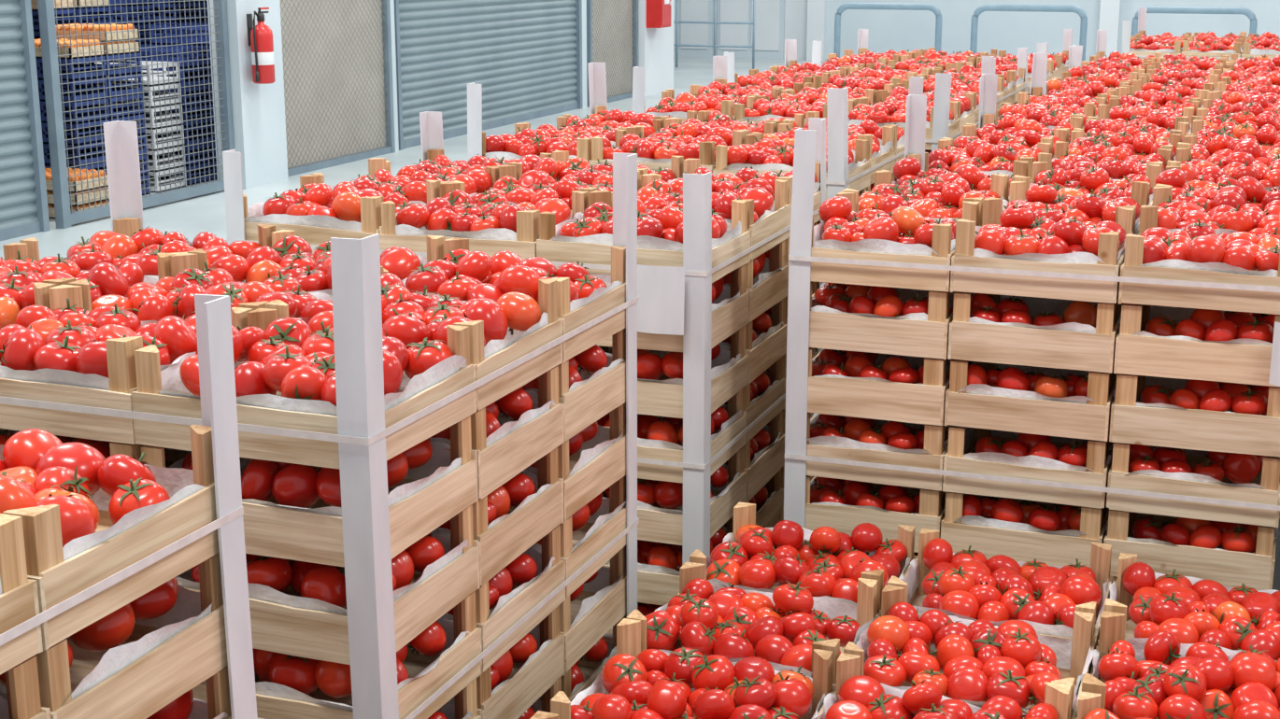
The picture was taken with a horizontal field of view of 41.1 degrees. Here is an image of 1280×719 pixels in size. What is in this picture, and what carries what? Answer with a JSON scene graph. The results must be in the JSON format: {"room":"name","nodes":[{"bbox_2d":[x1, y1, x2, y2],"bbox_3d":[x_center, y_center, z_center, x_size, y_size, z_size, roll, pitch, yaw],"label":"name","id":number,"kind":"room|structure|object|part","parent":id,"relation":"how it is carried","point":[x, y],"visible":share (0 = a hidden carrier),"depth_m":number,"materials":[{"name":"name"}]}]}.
{"room":"produce warehouse","nodes":[
{"label":"produce warehouse","id":0,"kind":"room"},
{"bbox_2d":[207,0,674,189],"bbox_3d":[-4.100,-3.109,11.487,0.270,4.500,25.400,5,15,20],"label":"wall","id":1,"kind":"structure","parent":0,"point":[258,110],"depth_m":14.13,"materials":[{"name":"white paint"}]},
{"bbox_2d":[0,0,49,241],"bbox_3d":[-4.897,-1.858,9.692,0.170,2.920,4.180,5,15,20],"label":"roller shutter","id":2,"kind":"object","parent":1,"relation":"attached to","point":[23,198],"visible":1,"depth_m":11.60,"materials":[{"name":"metal"}]},
{"bbox_2d":[37,0,234,228],"bbox_3d":[-3.706,-2.470,12.666,0.070,2.700,2.140,5,15,20],"label":"gate","id":3,"kind":"object","parent":1,"relation":"attached to","point":[64,218],"visible":0.91,"depth_m":12.57,"materials":[{"name":"metal"}]},
{"bbox_2d":[246,7,275,84],"bbox_3d":[-3.055,-2.538,13.787,0.188,0.600,0.198,-8,16,-29],"label":"fire extinguisher","id":4,"kind":"object","parent":1,"relation":"attached to","point":[260,37],"visible":1,"depth_m":13.73,"materials":[{"name":"red paint"}]},
{"bbox_2d":[279,0,395,176],"bbox_3d":[-2.744,-3.088,15.201,0.080,2.700,2.000,5,15,20],"label":"mesh panel","id":5,"kind":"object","parent":1,"relation":"in","point":[336,54],"depth_m":15.39,"materials":[{"name":"metal"}]},
{"bbox_2d":[393,0,582,150],"bbox_3d":[-1.557,-3.968,18.348,0.170,2.920,4.610,5,15,20],"label":"roller shutter","id":6,"kind":"object","parent":1,"relation":"attached to","point":[525,57],"visible":1,"depth_m":18.31,"materials":[{"name":"metal"}]},
{"bbox_2d":[586,0,638,106],"bbox_3d":[-0.348,-4.601,21.410,0.080,2.700,1.650,5,15,20],"label":"mesh panel","id":7,"kind":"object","parent":1,"relation":"in","point":[612,25],"depth_m":21.67,"materials":[{"name":"metal"}]},
{"bbox_2d":[646,0,671,28],"bbox_3d":[0.261,-4.679,22.403,0.230,0.620,0.420,5,15,20],"label":"upper cabinet","id":8,"kind":"object","parent":1,"relation":"attached to","point":[659,12],"visible":1,"depth_m":22.27,"materials":[{"name":"red paint"}]},
{"bbox_2d":[0,56,1279,590],"bbox_3d":[2.257,-1.170,13.244,21.400,0.100,32.200,5,15,20],"label":"floor","id":9,"kind":"structure","parent":0,"point":[193,216],"depth_m":13.89,"materials":[{"name":"concrete"}]},
{"bbox_2d":[31,9,79,167],"bbox_3d":[-4.911,-2.110,13.857,0.600,1.436,0.400,5,15,20],"label":"plastic crates","id":10,"kind":"object","parent":9,"relation":"on","point":[36,32],"visible":0.03,"depth_m":13.68,"materials":[{"name":"plastic"}]},
{"bbox_2d":[30,0,73,10],"bbox_3d":[-4.911,-2.920,13.659,0.600,0.224,0.400,5,15,20],"label":"tray","id":11,"kind":"object","parent":10,"relation":"on","point":[34,3],"visible":0.24,"depth_m":13.59,"materials":[{"name":"beige wood"}]},
{"bbox_2d":[35,56,109,201],"bbox_3d":[-4.430,-1.752,13.066,0.600,1.116,0.400,5,15,20],"label":"plastic crates","id":12,"kind":"object","parent":9,"relation":"on","point":[39,69],"visible":0.31,"depth_m":12.91,"materials":[{"name":"plastic"}]},
{"bbox_2d":[34,38,104,58],"bbox_3d":[-4.430,-2.359,12.918,0.600,0.124,0.400,5,15,20],"label":"tray","id":13,"kind":"object","parent":12,"relation":"on","point":[37,43],"visible":0.43,"depth_m":12.75,"materials":[{"name":"beige wood"}]},
{"bbox_2d":[31,7,113,165],"bbox_3d":[-4.753,-2.210,14.266,0.600,1.436,0.400,5,15,20],"label":"plastic crates","id":14,"kind":"object","parent":9,"relation":"on","point":[94,9],"visible":0.04,"depth_m":14.04,"materials":[{"name":"plastic"}]},
{"bbox_2d":[73,0,108,8],"bbox_3d":[-4.753,-3.020,14.069,0.600,0.224,0.400,5,15,20],"label":"tray","id":15,"kind":"object","parent":14,"relation":"on","point":[77,2],"visible":0.33,"depth_m":13.94,"materials":[{"name":"beige wood"}]},
{"bbox_2d":[44,167,109,218],"bbox_3d":[-4.286,-1.236,12.620,0.600,0.324,0.400,5,15,20],"label":"crates","id":16,"kind":"object","parent":9,"relation":"on","point":[48,171],"visible":0.37,"depth_m":12.45,"materials":[{"name":"beige wood"}]},
{"bbox_2d":[58,53,149,196],"bbox_3d":[-4.279,-1.848,13.457,0.600,1.116,0.400,5,15,20],"label":"plastic crates","id":17,"kind":"object","parent":9,"relation":"on","point":[138,68],"visible":0.26,"depth_m":13.41,"materials":[{"name":"plastic"}]},
{"bbox_2d":[55,23,140,55],"bbox_3d":[-4.279,-2.503,13.298,0.600,0.224,0.400,5,15,20],"label":"tray","id":18,"kind":"object","parent":17,"relation":"on","point":[113,25],"visible":0.57,"depth_m":13.13,"materials":[{"name":"beige wood"}]},
{"bbox_2d":[67,0,155,151],"bbox_3d":[-4.543,-2.421,14.793,0.600,1.596,0.400,5,15,20],"label":"plastic crates","id":19,"kind":"object","parent":9,"relation":"on","point":[111,2],"visible":0.06,"depth_m":14.58,"materials":[{"name":"plastic"}]},
{"bbox_2d":[0,294,257,718],"bbox_3d":[-1.238,0.719,1.958,1.247,1.576,1.080,5,15,20],"label":"crates","id":20,"kind":"object","parent":9,"relation":"on","point":[96,622],"visible":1,"depth_m":2.01,"materials":[{"name":"brown wood"}]},
{"bbox_3d":[-0.514,0.673,2.225,0.053,1.532,0.057,4,14,20],"label":"corner post","id":21,"kind":"part","parent":20,"relation":"part of","materials":[{"name":"white cardboard"}]},
{"bbox_2d":[86,60,186,193],"bbox_3d":[-4.092,-1.904,13.899,0.600,1.016,0.400,5,15,20],"label":"crate stack","id":22,"kind":"object","parent":9,"relation":"on","point":[155,78],"visible":0.34,"depth_m":13.81,"materials":[{"name":"plastic"}]},
{"bbox_2d":[118,0,203,132],"bbox_3d":[-4.297,-2.576,15.430,0.600,1.596,0.400,5,15,20],"label":"plastic crates","id":23,"kind":"object","parent":9,"relation":"on","point":[162,15],"visible":0.06,"depth_m":15.15,"materials":[{"name":"plastic"}]},
{"bbox_2d":[121,44,217,184],"bbox_3d":[-3.946,-2.058,14.321,0.600,1.116,0.400,5,15,20],"label":"plastic crates","id":24,"kind":"object","parent":9,"relation":"on","point":[199,48],"visible":0.42,"depth_m":14.26,"materials":[{"name":"plastic"}]},
{"bbox_2d":[154,0,208,113],"bbox_3d":[-4.122,-2.687,15.885,0.600,1.596,0.400,5,15,20],"label":"plastic crates","id":25,"kind":"object","parent":9,"relation":"on","point":[206,1],"visible":0.02,"depth_m":15.57,"materials":[{"name":"plastic"}]},
{"bbox_2d":[150,23,213,173],"bbox_3d":[-3.795,-2.232,14.694,0.600,1.276,0.400,5,15,20],"label":"plastic crates","id":26,"kind":"object","parent":9,"relation":"on","point":[178,38],"visible":0.09,"depth_m":14.51,"materials":[{"name":"plastic"}]},
{"bbox_2d":[182,21,212,165],"bbox_3d":[-3.644,-2.327,15.085,0.600,1.276,0.400,5,15,20],"label":"plastic crates","id":27,"kind":"object","parent":9,"relation":"on","point":[202,22],"visible":0.04,"depth_m":15.16,"materials":[{"name":"plastic"}]},
{"bbox_2d":[0,120,639,718],"bbox_3d":[-0.753,0.415,3.202,1.232,1.576,1.070,5,15,20],"label":"crates","id":28,"kind":"object","parent":9,"relation":"on","point":[427,464],"visible":0.73,"depth_m":2.77,"materials":[{"name":"brown wood"}]},
{"bbox_3d":[-1.123,0.252,3.865,0.053,1.572,0.051,5,15,20],"label":"corner post","id":29,"kind":"part","parent":28,"relation":"part of","materials":[{"name":"white cardboard"}]},
{"bbox_3d":[-0.388,0.584,2.546,0.050,1.552,0.058,4,14,20],"label":"corner post","id":30,"kind":"part","parent":28,"relation":"part of","materials":[{"name":"white cardboard"}]},
{"bbox_3d":[-0.037,0.359,3.466,0.051,1.552,0.052,5,15,20],"label":"corner post","id":31,"kind":"part","parent":28,"relation":"part of","materials":[{"name":"white cardboard"}]},
{"bbox_2d":[222,111,825,635],"bbox_3d":[-0.241,0.142,4.504,1.217,1.491,1.074,5,15,20],"label":"crates","id":32,"kind":"object","parent":9,"relation":"on","point":[711,397],"visible":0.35,"depth_m":4.02,"materials":[{"name":"brown wood"}]},
{"bbox_3d":[-0.961,0.214,4.240,0.056,1.467,0.054,5,15,20],"label":"corner post","id":33,"kind":"part","parent":32,"relation":"part of","materials":[{"name":"white cardboard"}]},
{"bbox_3d":[-0.610,-0.011,5.166,0.054,1.467,0.056,5,15,20],"label":"corner post","id":34,"kind":"part","parent":32,"relation":"part of","materials":[{"name":"white cardboard"}]},
{"bbox_2d":[636,264,684,335],"bbox_3d":[0.025,-0.132,3.730,0.150,0.150,0.015,5,15,20],"label":"paper label","id":35,"kind":"object","parent":32,"relation":"attached to","point":[660,290],"visible":0.7,"depth_m":3.72,"materials":[{"name":"white paper"}]},
{"bbox_3d":[0.126,0.310,3.847,0.049,1.467,0.060,5,14,20],"label":"corner post","id":36,"kind":"part","parent":32,"relation":"part of","materials":[{"name":"white cardboard"}]},
{"bbox_3d":[0.478,0.074,4.773,0.059,1.487,0.053,5,15,20],"label":"corner post","id":37,"kind":"part","parent":32,"relation":"part of","materials":[{"name":"white cardboard"}]},
{"bbox_2d":[530,711,558,718],"bbox_3d":[0.213,1.088,2.112,1.217,0.785,1.067,5,15,20],"label":"crates","id":38,"kind":"object","parent":9,"relation":"on","point":[538,715],"visible":1,"depth_m":2.68,"materials":[{"name":"brown wood"}]},
{"bbox_2d":[467,62,924,199],"bbox_3d":[0.214,-0.193,5.763,1.227,1.546,1.068,5,15,20],"label":"crates","id":39,"kind":"object","parent":9,"relation":"on","point":[723,144],"visible":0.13,"depth_m":5.36,"materials":[{"name":"red food"}]},
{"bbox_3d":[-0.508,-0.123,5.506,0.054,1.522,0.051,5,15,20],"label":"corner post","id":40,"kind":"part","parent":39,"relation":"part of","materials":[{"name":"white cardboard"}]},
{"bbox_3d":[-0.153,-0.346,6.425,0.057,1.522,0.059,5,14,20],"label":"corner post","id":41,"kind":"part","parent":39,"relation":"part of","materials":[{"name":"white cardboard"}]},
{"bbox_3d":[0.574,-0.034,5.103,0.059,1.542,0.052,5,15,20],"label":"corner post","id":42,"kind":"part","parent":39,"relation":"part of","materials":[{"name":"white cardboard"}]},
{"bbox_3d":[0.954,-0.240,6.029,0.039,1.502,0.082,-6,15,-23],"label":"corner post","id":43,"kind":"part","parent":39,"relation":"part of","materials":[{"name":"white cardboard"}]},
{"bbox_2d":[673,0,755,69],"bbox_3d":[0.594,-5.299,27.609,2.640,1.118,0.040,5,15,20],"label":"guard railing","id":44,"kind":"object","parent":9,"relation":"on","point":[676,21],"visible":0.54,"depth_m":27.36,"materials":[{"name":"grey metal"}]},
{"bbox_2d":[632,56,994,154],"bbox_3d":[0.722,-0.468,6.993,1.221,1.496,1.072,5,15,20],"label":"crates","id":45,"kind":"object","parent":9,"relation":"on","point":[948,110],"visible":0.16,"depth_m":6.59,"materials":[{"name":"red food"}]},
{"bbox_3d":[0.001,-0.402,6.727,0.059,1.487,0.053,5,15,20],"label":"corner post","id":46,"kind":"part","parent":45,"relation":"part of","materials":[{"name":"white cardboard"}]},
{"bbox_3d":[0.352,-0.618,7.656,0.054,1.467,0.056,5,15,20],"label":"corner post","id":47,"kind":"part","parent":45,"relation":"part of","materials":[{"name":"white cardboard"}]},
{"bbox_3d":[1.092,-0.310,6.337,0.051,1.492,0.052,5,14,20],"label":"corner post","id":48,"kind":"part","parent":45,"relation":"part of","materials":[{"name":"white cardboard"}]},
{"bbox_3d":[1.441,-0.534,7.256,0.051,1.492,0.058,5,14,20],"label":"corner post","id":49,"kind":"part","parent":45,"relation":"part of","materials":[{"name":"white cardboard"}]},
{"bbox_2d":[723,39,1028,116],"bbox_3d":[1.140,-0.752,8.202,1.222,1.476,1.077,5,15,20],"label":"crates","id":50,"kind":"object","parent":9,"relation":"on","point":[874,77],"visible":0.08,"depth_m":7.95,"materials":[{"name":"red food"}]},
{"bbox_3d":[0.415,-0.688,7.940,0.060,1.467,0.049,5,15,20],"label":"corner post","id":51,"kind":"part","parent":50,"relation":"part of","materials":[{"name":"white cardboard"}]},
{"bbox_3d":[0.772,-0.914,8.858,0.052,1.472,0.056,5,15,20],"label":"corner post","id":52,"kind":"part","parent":50,"relation":"part of","materials":[{"name":"white cardboard"}]},
{"bbox_3d":[1.508,-0.590,7.538,0.049,1.467,0.060,5,15,20],"label":"corner post","id":53,"kind":"part","parent":50,"relation":"part of","materials":[{"name":"white cardboard"}]},
{"bbox_3d":[1.863,-0.809,8.470,0.061,1.452,0.054,5,15,20],"label":"corner post","id":54,"kind":"part","parent":50,"relation":"part of","materials":[{"name":"white cardboard"}]},
{"bbox_2d":[833,2,942,57],"bbox_3d":[3.382,-4.290,23.371,1.490,1.165,0.090,5,15,20],"label":"barrier","id":55,"kind":"object","parent":9,"relation":"on","point":[847,6],"visible":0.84,"depth_m":23.21,"materials":[{"name":"grey metal"}]},
{"bbox_2d":[550,502,1279,718],"bbox_3d":[0.590,0.844,3.116,1.217,0.785,1.067,5,15,20],"label":"crates","id":56,"kind":"object","parent":9,"relation":"on","point":[786,620],"visible":1,"depth_m":3.08,"materials":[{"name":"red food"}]},
{"bbox_2d":[811,28,1072,95],"bbox_3d":[1.645,-1.036,9.335,1.219,1.491,1.076,5,15,20],"label":"crates","id":57,"kind":"object","parent":9,"relation":"on","point":[1058,64],"visible":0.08,"depth_m":9.08,"materials":[{"name":"brown wood"}]},
{"bbox_3d":[0.926,-0.959,9.085,0.056,1.452,0.059,5,15,20],"label":"corner post","id":58,"kind":"part","parent":57,"relation":"part of","materials":[{"name":"white cardboard"}]},
{"bbox_3d":[1.284,-1.190,10.001,0.049,1.467,0.060,5,15,20],"label":"corner post","id":59,"kind":"part","parent":57,"relation":"part of","materials":[{"name":"white cardboard"}]},
{"bbox_3d":[2.006,-0.866,8.673,0.049,1.467,0.060,5,14,20],"label":"corner post","id":60,"kind":"part","parent":57,"relation":"part of","materials":[{"name":"white cardboard"}]},
{"bbox_3d":[2.365,-1.102,9.598,0.059,1.487,0.053,5,15,20],"label":"corner post","id":61,"kind":"part","parent":57,"relation":"part of","materials":[{"name":"white cardboard"}]},
{"bbox_2d":[969,3,1087,61],"bbox_3d":[5.157,-4.132,22.725,1.520,1.165,0.090,5,15,20],"label":"barrier","id":62,"kind":"object","parent":9,"relation":"on","point":[1076,9],"visible":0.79,"depth_m":22.55,"materials":[{"name":"grey metal"}]},
{"bbox_2d":[783,94,1279,590],"bbox_3d":[1.041,0.166,4.266,1.070,1.556,1.217,5,15,20],"label":"crates","id":63,"kind":"object","parent":9,"relation":"on","point":[1050,367],"visible":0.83,"depth_m":3.71,"materials":[{"name":"brown wood"}]},
{"bbox_3d":[0.366,0.251,3.910,0.058,1.552,0.050,5,14,20],"label":"corner post","id":64,"kind":"part","parent":63,"relation":"part of","materials":[{"name":"white cardboard"}]},
{"bbox_3d":[0.774,0.003,4.970,0.051,1.532,0.051,5,15,20],"label":"corner post","id":65,"kind":"part","parent":63,"relation":"part of","materials":[{"name":"white cardboard"}]},
{"bbox_2d":[1268,321,1279,386],"bbox_3d":[1.295,-0.011,3.442,0.040,0.130,0.015,5,15,20],"label":"paper label","id":66,"kind":"object","parent":63,"relation":"attached to","point":[1274,373],"visible":1,"depth_m":3.45,"materials":[{"name":"white paper"}]},
{"bbox_2d":[924,73,1279,190],"bbox_3d":[1.481,-0.092,5.430,1.080,1.506,1.242,5,15,20],"label":"crates","id":67,"kind":"object","parent":9,"relation":"on","point":[1236,152],"visible":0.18,"depth_m":5.15,"materials":[{"name":"red food"}]},
{"bbox_3d":[1.219,-0.265,6.131,0.049,1.502,0.053,5,15,20],"label":"corner post","id":68,"kind":"part","parent":67,"relation":"part of","materials":[{"name":"white cardboard"}]},
{"bbox_2d":[978,53,1279,134],"bbox_3d":[1.926,-0.373,6.586,1.098,1.506,1.244,5,15,20],"label":"crates","id":69,"kind":"object","parent":9,"relation":"on","point":[1159,108],"visible":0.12,"depth_m":6.39,"materials":[{"name":"red food"}]},
{"bbox_3d":[1.242,-0.281,6.241,0.061,1.482,0.060,5,14,20],"label":"corner post","id":70,"kind":"part","parent":69,"relation":"part of","materials":[{"name":"white cardboard"}]},
{"bbox_3d":[1.662,-0.547,7.288,0.059,1.502,0.060,5,15,20],"label":"corner post","id":71,"kind":"part","parent":69,"relation":"part of","materials":[{"name":"white cardboard"}]},
{"bbox_2d":[1043,45,1279,104],"bbox_3d":[2.389,-0.645,7.742,1.086,1.486,1.227,5,15,20],"label":"crates","id":72,"kind":"object","parent":9,"relation":"on","point":[1184,81],"visible":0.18,"depth_m":7.58,"materials":[{"name":"red food"}]},
{"bbox_3d":[1.704,-0.561,7.392,0.061,1.482,0.060,5,15,20],"label":"corner post","id":73,"kind":"part","parent":72,"relation":"part of","materials":[{"name":"white cardboard"}]},
{"bbox_3d":[2.113,-0.808,8.444,0.059,1.462,0.054,5,15,20],"label":"corner post","id":74,"kind":"part","parent":72,"relation":"part of","materials":[{"name":"white cardboard"}]},
{"bbox_2d":[1073,29,1279,79],"bbox_3d":[2.825,-0.926,8.897,1.078,1.486,1.241,5,15,20],"label":"crates","id":75,"kind":"object","parent":9,"relation":"on","point":[1254,67],"visible":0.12,"depth_m":8.68,"materials":[{"name":"brown wood"}]},
{"bbox_3d":[2.144,-0.830,8.535,0.061,1.462,0.057,5,15,20],"label":"corner post","id":76,"kind":"part","parent":75,"relation":"part of","materials":[{"name":"white cardboard"}]},
{"bbox_3d":[2.552,-1.101,9.605,0.052,1.482,0.060,5,14,20],"label":"corner post","id":77,"kind":"part","parent":75,"relation":"part of","materials":[{"name":"white cardboard"}]},
{"bbox_2d":[1131,6,1257,35],"bbox_3d":[7.114,-3.958,22.012,1.540,1.165,0.090,5,15,20],"label":"barrier","id":78,"kind":"object","parent":9,"relation":"on","point":[1248,13],"visible":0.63,"depth_m":21.83,"materials":[{"name":"grey metal"}]},
{"bbox_2d":[1121,7,1279,61],"bbox_3d":[3.709,-1.491,11.127,1.077,1.526,1.230,5,15,20],"label":"crates","id":79,"kind":"object","parent":9,"relation":"on","point":[1199,45],"visible":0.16,"depth_m":10.60,"materials":[{"name":"red food"}]},
{"bbox_3d":[3.026,-1.385,10.769,0.060,1.482,0.052,5,15,20],"label":"corner post","id":80,"kind":"part","parent":79,"relation":"part of","materials":[{"name":"white cardboard"}]},
{"bbox_3d":[3.434,-1.663,11.826,0.057,1.522,0.050,5,15,20],"label":"corner post","id":81,"kind":"part","parent":79,"relation":"part of","materials":[{"name":"white cardboard"}]},
{"bbox_2d":[712,0,1279,61],"bbox_3d":[7.830,-6.925,27.141,21.400,4.500,0.350,5,15,20],"label":"wall","id":82,"kind":"structure","parent":0,"point":[806,21],"depth_m":28.25,"materials":[{"name":"white paint"}]},
{"bbox_2d":[673,0,784,59],"bbox_3d":[0.708,-6.485,29.980,3.800,2.300,0.060,5,15,20],"label":"window","id":83,"kind":"structure","parent":82,"relation":"in","point":[769,14],"depth_m":29.76,"materials":[{"name":"grey glass"}]}
]}

